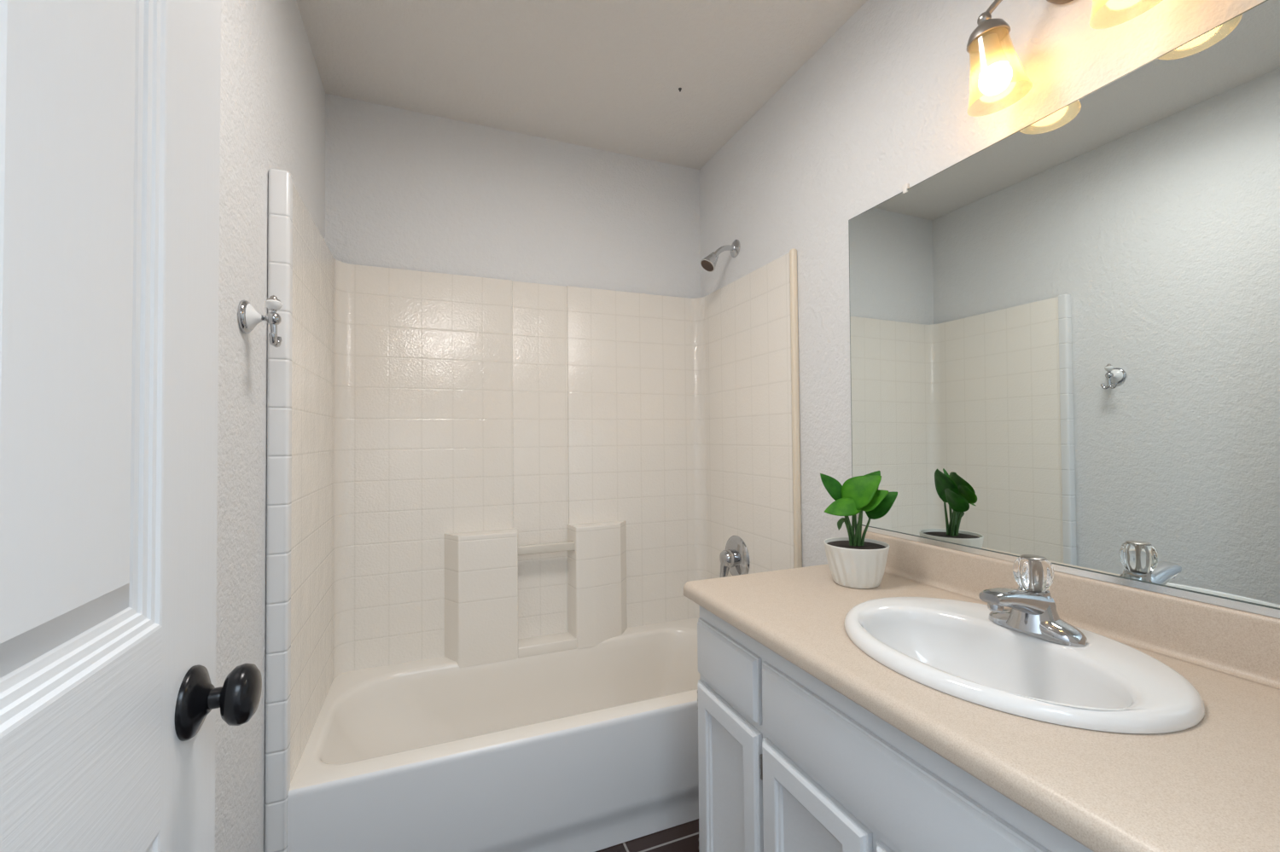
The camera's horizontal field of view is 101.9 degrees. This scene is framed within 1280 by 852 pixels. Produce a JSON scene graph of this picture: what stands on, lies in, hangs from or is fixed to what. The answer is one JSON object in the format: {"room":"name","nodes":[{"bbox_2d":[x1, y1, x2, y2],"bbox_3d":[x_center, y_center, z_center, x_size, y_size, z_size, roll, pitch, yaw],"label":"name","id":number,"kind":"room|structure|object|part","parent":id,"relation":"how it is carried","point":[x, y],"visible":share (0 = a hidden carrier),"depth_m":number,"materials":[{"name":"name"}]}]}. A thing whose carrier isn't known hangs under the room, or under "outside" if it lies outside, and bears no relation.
{"room":"bathroom","nodes":[
{"label":"bathroom","id":0,"kind":"room"},
{"bbox_2d":[214,0,325,851],"bbox_3d":[-0.135,-0.044,-0.771,0.100,2.446,5.800,0,-1,-22],"label":"wall","id":1,"kind":"structure","parent":0,"point":[272,93],"depth_m":1.09,"materials":[{"name":"white paint"}]},
{"bbox_2d":[238,295,282,347],"bbox_3d":[-0.780,-0.219,1.073,0.066,0.106,0.069,0,-1,-22],"label":"robe hook","id":2,"kind":"object","parent":1,"relation":"attached to","point":[248,317],"visible":1,"depth_m":1.06,"materials":[{"name":"silver metal"}]},
{"bbox_3d":[-0.763,-0.251,1.081,0.030,0.020,0.030,0,-1,-22],"label":"knob","id":3,"kind":"part","parent":2,"relation":"part of","materials":[{"name":"white ceramic"}]},
{"bbox_2d":[325,93,700,298],"bbox_3d":[-0.435,0.021,2.177,1.524,2.446,0.100,0,-1,-22],"label":"wall","id":4,"kind":"structure","parent":0,"point":[405,189],"depth_m":2.09,"materials":[{"name":"white paint"}]},
{"bbox_2d":[296,0,866,169],"bbox_3d":[0.608,-1.307,-0.444,1.724,0.080,5.800,0,-1,-22],"label":"ceiling","id":5,"kind":"structure","parent":0,"point":[607,75],"depth_m":1.72,"materials":[{"name":"white paint"}]},
{"bbox_2d":[594,819,698,851],"bbox_3d":[0.631,1.218,-0.496,1.724,0.080,5.800,0,-1,-22],"label":"floor","id":6,"kind":"structure","parent":0,"point":[683,838],"depth_m":1.53,"materials":[{"name":"brown tile"}]},
{"bbox_2d":[264,168,802,851],"bbox_3d":[-0.284,0.316,1.797,1.522,1.833,0.691,0,-1,-22],"label":"bathtub","id":7,"kind":"object","parent":6,"relation":"on","point":[492,504],"visible":0.8,"depth_m":1.92,"materials":[{"name":"white plastic"}]},
{"bbox_3d":[-0.953,0.135,1.506,0.018,1.458,0.588,0,-1,-22],"label":"panel","id":8,"kind":"part","parent":7,"relation":"part of","materials":[{"name":"beige tile"}]},
{"bbox_2d":[444,528,517,668],"bbox_3d":[-0.603,0.648,1.979,0.271,0.482,0.090,0,-1,-22],"label":"soap shelf","id":9,"kind":"object","parent":7,"relation":"attached to","point":[481,564],"depth_m":1.94,"materials":[{"name":"beige plastic"}]},
{"bbox_2d":[289,617,700,791],"bbox_3d":[-0.270,1.008,1.793,1.485,0.291,0.673,0,-1,-22],"label":"basin","id":10,"kind":"object","parent":7,"relation":"in","point":[618,711],"depth_m":1.68,"materials":[{"name":"white plastic"}]},
{"bbox_3d":[-0.389,0.141,2.089,1.477,1.458,0.079,0,-1,-22],"label":"panel","id":11,"kind":"part","parent":7,"relation":"part of","materials":[{"name":"beige tile"}]},
{"bbox_3d":[-0.375,0.869,2.066,0.233,0.040,0.092,0,-1,-22],"label":"niche sill","id":12,"kind":"part","parent":7,"relation":"part of","materials":[{"name":"white plastic"}]},
{"bbox_2d":[567,520,627,649],"bbox_3d":[-0.163,0.648,2.153,0.260,0.482,0.092,0,-1,-22],"label":"soap shelf","id":13,"kind":"object","parent":7,"relation":"attached to","point":[597,549],"depth_m":2.11,"materials":[{"name":"beige plastic"}]},
{"bbox_2d":[719,535,750,577],"bbox_3d":[0.359,0.537,2.084,0.076,0.185,0.176,0,-1,-22],"label":"shower valve","id":14,"kind":"object","parent":7,"relation":"attached to","point":[735,560],"visible":0.94,"depth_m":2.06,"materials":[{"name":"silver metal"}]},
{"bbox_3d":[0.346,0.578,2.079,0.048,0.102,0.046,0,-1,-22],"label":"lever","id":15,"kind":"part","parent":14,"relation":"part of","materials":[{"name":"silver metal"}]},
{"bbox_3d":[0.351,0.532,2.081,0.056,0.072,0.072,0,-1,-22],"label":"handle","id":16,"kind":"part","parent":14,"relation":"part of","materials":[{"name":"silver metal"}]},
{"bbox_3d":[0.421,0.133,2.054,0.018,1.458,0.588,0,-1,-22],"label":"panel","id":17,"kind":"part","parent":7,"relation":"part of","materials":[{"name":"beige tile"}]},
{"bbox_2d":[697,605,1093,851],"bbox_3d":[0.622,0.813,0.834,0.552,0.782,1.234,0,-1,-22],"label":"vanity cabinet","id":18,"kind":"object","parent":6,"relation":"on","point":[788,762],"visible":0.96,"depth_m":0.90,"materials":[{"name":"white paint"}]},
{"bbox_3d":[0.195,0.549,1.185,0.016,0.136,0.259,0,-1,-22],"label":"drawer","id":19,"kind":"part","parent":18,"relation":"part of","materials":[{"name":"white paint"}]},
{"bbox_3d":[0.197,0.864,1.178,0.017,0.457,0.259,0,-1,-22],"label":"cabinet door","id":20,"kind":"part","parent":18,"relation":"part of","materials":[{"name":"white paint"}]},
{"bbox_3d":[0.301,0.857,0.917,0.017,0.457,0.273,0,-1,-22],"label":"cabinet door","id":21,"kind":"part","parent":18,"relation":"part of","materials":[{"name":"white paint"}]},
{"bbox_3d":[0.409,0.850,0.647,0.017,0.457,0.277,0,-1,-22],"label":"cabinet door","id":22,"kind":"part","parent":18,"relation":"part of","materials":[{"name":"white paint"}]},
{"bbox_2d":[683,529,1279,851],"bbox_3d":[0.606,0.353,0.848,0.569,0.132,1.253,0,-1,-22],"label":"countertop","id":23,"kind":"structure","parent":18,"relation":"on","point":[1213,785],"depth_m":0.71,"materials":[{"name":"beige laminate"}]},
{"bbox_2d":[820,471,897,588],"bbox_3d":[0.537,0.253,1.300,0.168,0.280,0.154,0,-1,-22],"label":"potted plant","id":24,"kind":"object","parent":23,"relation":"on","point":[854,561],"visible":1,"depth_m":1.27,"materials":[{"name":"green plant"}]},
{"bbox_3d":[0.519,0.269,1.293,0.023,0.071,0.008,0,-1,-22],"label":"stem","id":25,"kind":"part","parent":24,"relation":"part of","materials":[{"name":"green plant"}]},
{"bbox_3d":[0.526,0.252,1.295,0.029,0.105,0.008,0,-1,-5],"label":"stem","id":26,"kind":"part","parent":24,"relation":"part of","materials":[{"name":"green plant"}]},
{"bbox_3d":[0.534,0.252,1.300,0.008,0.104,0.024,-1,-1,14],"label":"stem","id":27,"kind":"part","parent":24,"relation":"part of","materials":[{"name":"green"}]},
{"bbox_3d":[0.546,0.256,1.309,0.009,0.098,0.013,0,-1,-22],"label":"stem","id":28,"kind":"part","parent":24,"relation":"part of","materials":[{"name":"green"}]},
{"bbox_3d":[0.542,0.344,1.300,0.152,0.100,0.152,0,-1,-22],"label":"pot","id":29,"kind":"part","parent":24,"relation":"part of","materials":[{"name":"white ceramic"}]},
{"bbox_3d":[0.536,0.250,1.280,0.010,0.108,0.031,0,-1,-22],"label":"stem","id":30,"kind":"part","parent":24,"relation":"part of","materials":[{"name":"green plant"}]},
{"bbox_3d":[0.542,0.252,1.281,0.009,0.103,0.025,-1,-1,7],"label":"stem","id":31,"kind":"part","parent":24,"relation":"part of","materials":[{"name":"green plant"}]},
{"bbox_3d":[0.549,0.253,1.291,0.008,0.102,0.021,0,-1,-11],"label":"stem","id":32,"kind":"part","parent":24,"relation":"part of","materials":[{"name":"green plant"}]},
{"bbox_3d":[0.560,0.265,1.289,0.026,0.077,0.008,-1,-1,35],"label":"stem","id":33,"kind":"part","parent":24,"relation":"part of","materials":[{"name":"green plant"}]},
{"bbox_2d":[843,597,1205,733],"bbox_3d":[0.597,0.432,0.883,0.422,0.139,0.506,0,-1,-22],"label":"sink","id":34,"kind":"object","parent":23,"relation":"in","point":[952,648],"visible":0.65,"depth_m":0.84,"materials":[{"name":"white ceramic"}]},
{"bbox_2d":[699,0,1265,567],"bbox_3d":[1.374,-0.045,-0.169,0.100,2.446,5.800,0,-1,-22],"label":"wall","id":35,"kind":"structure","parent":0,"point":[893,99],"depth_m":1.53,"materials":[{"name":"white paint"}]},
{"bbox_2d":[700,239,740,272],"bbox_3d":[0.321,-0.699,2.117,0.160,0.143,0.072,0,-1,-22],"label":"shower","id":36,"kind":"object","parent":35,"relation":"attached to","point":[708,263],"visible":1,"depth_m":2.11,"materials":[{"name":"silver metal"}]},
{"bbox_3d":[0.344,-0.716,2.127,0.100,0.058,0.021,0,-1,-22],"label":"shower arm","id":37,"kind":"part","parent":36,"relation":"part of","materials":[{"name":"silver metal"}]},
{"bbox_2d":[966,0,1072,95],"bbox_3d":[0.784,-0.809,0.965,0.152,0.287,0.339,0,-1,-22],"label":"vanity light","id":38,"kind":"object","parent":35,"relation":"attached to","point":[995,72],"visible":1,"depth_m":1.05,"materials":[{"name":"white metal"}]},
{"bbox_3d":[0.758,-0.871,1.039,0.126,0.068,0.015,-1,-1,31],"label":"arm","id":39,"kind":"part","parent":38,"relation":"part of","materials":[{"name":"silver metal"}]},
{"bbox_3d":[0.730,-0.714,1.066,0.058,0.058,0.058,0,-1,-22],"label":"bulb","id":40,"kind":"part","parent":38,"relation":"part of","materials":[{"name":"white glass"}]},
{"bbox_2d":[848,0,1279,618],"bbox_3d":[0.850,-0.180,0.991,0.014,0.934,1.194,0,-1,-22],"label":"wall mirror","id":41,"kind":"object","parent":35,"relation":"attached to","point":[1065,334],"visible":0.93,"depth_m":0.96,"materials":[{"name":"silver mirror"}]},
{"bbox_2d":[861,529,1279,689],"bbox_3d":[0.859,0.335,0.939,0.032,0.096,1.233,0,-1,-22],"label":"backsplash","id":42,"kind":"structure","parent":35,"relation":"attached to","point":[1242,644],"depth_m":0.91,"materials":[{"name":"beige laminate"}]},
{"bbox_2d":[978,554,1087,646],"bbox_3d":[0.665,0.297,0.907,0.159,0.131,0.152,0,-1,-22],"label":"faucet","id":43,"kind":"object","parent":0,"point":[1032,611],"visible":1,"depth_m":0.89,"materials":[{"name":"silver metal"}]},
{"bbox_3d":[0.650,0.315,0.901,0.128,0.068,0.057,0,-1,-22],"label":"spout","id":44,"kind":"part","parent":43,"relation":"part of","materials":[{"name":"silver metal"}]},
{"bbox_3d":[0.698,0.262,0.921,0.056,0.055,0.056,1,-2,-44],"label":"handle","id":45,"kind":"part","parent":43,"relation":"part of","materials":[{"name":"clear plastic"}]},
{"bbox_3d":[0.415,-0.032,0.043,1.524,2.446,0.115,0,-1,-22],"label":"wall","id":46,"kind":"structure","parent":0,"visible":0},
{"bbox_2d":[0,0,261,851],"bbox_3d":[-0.343,0.176,0.246,0.096,2.028,0.815,0,-1,-22],"label":"door","id":47,"kind":"structure","parent":46,"relation":"in","point":[110,698],"depth_m":0.41,"materials":[{"name":"white paint"}]},
{"bbox_3d":[-0.438,0.294,0.569,0.033,0.062,0.062,0,-1,-22],"label":"knob","id":48,"kind":"part","parent":47,"relation":"part of","materials":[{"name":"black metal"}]}
]}

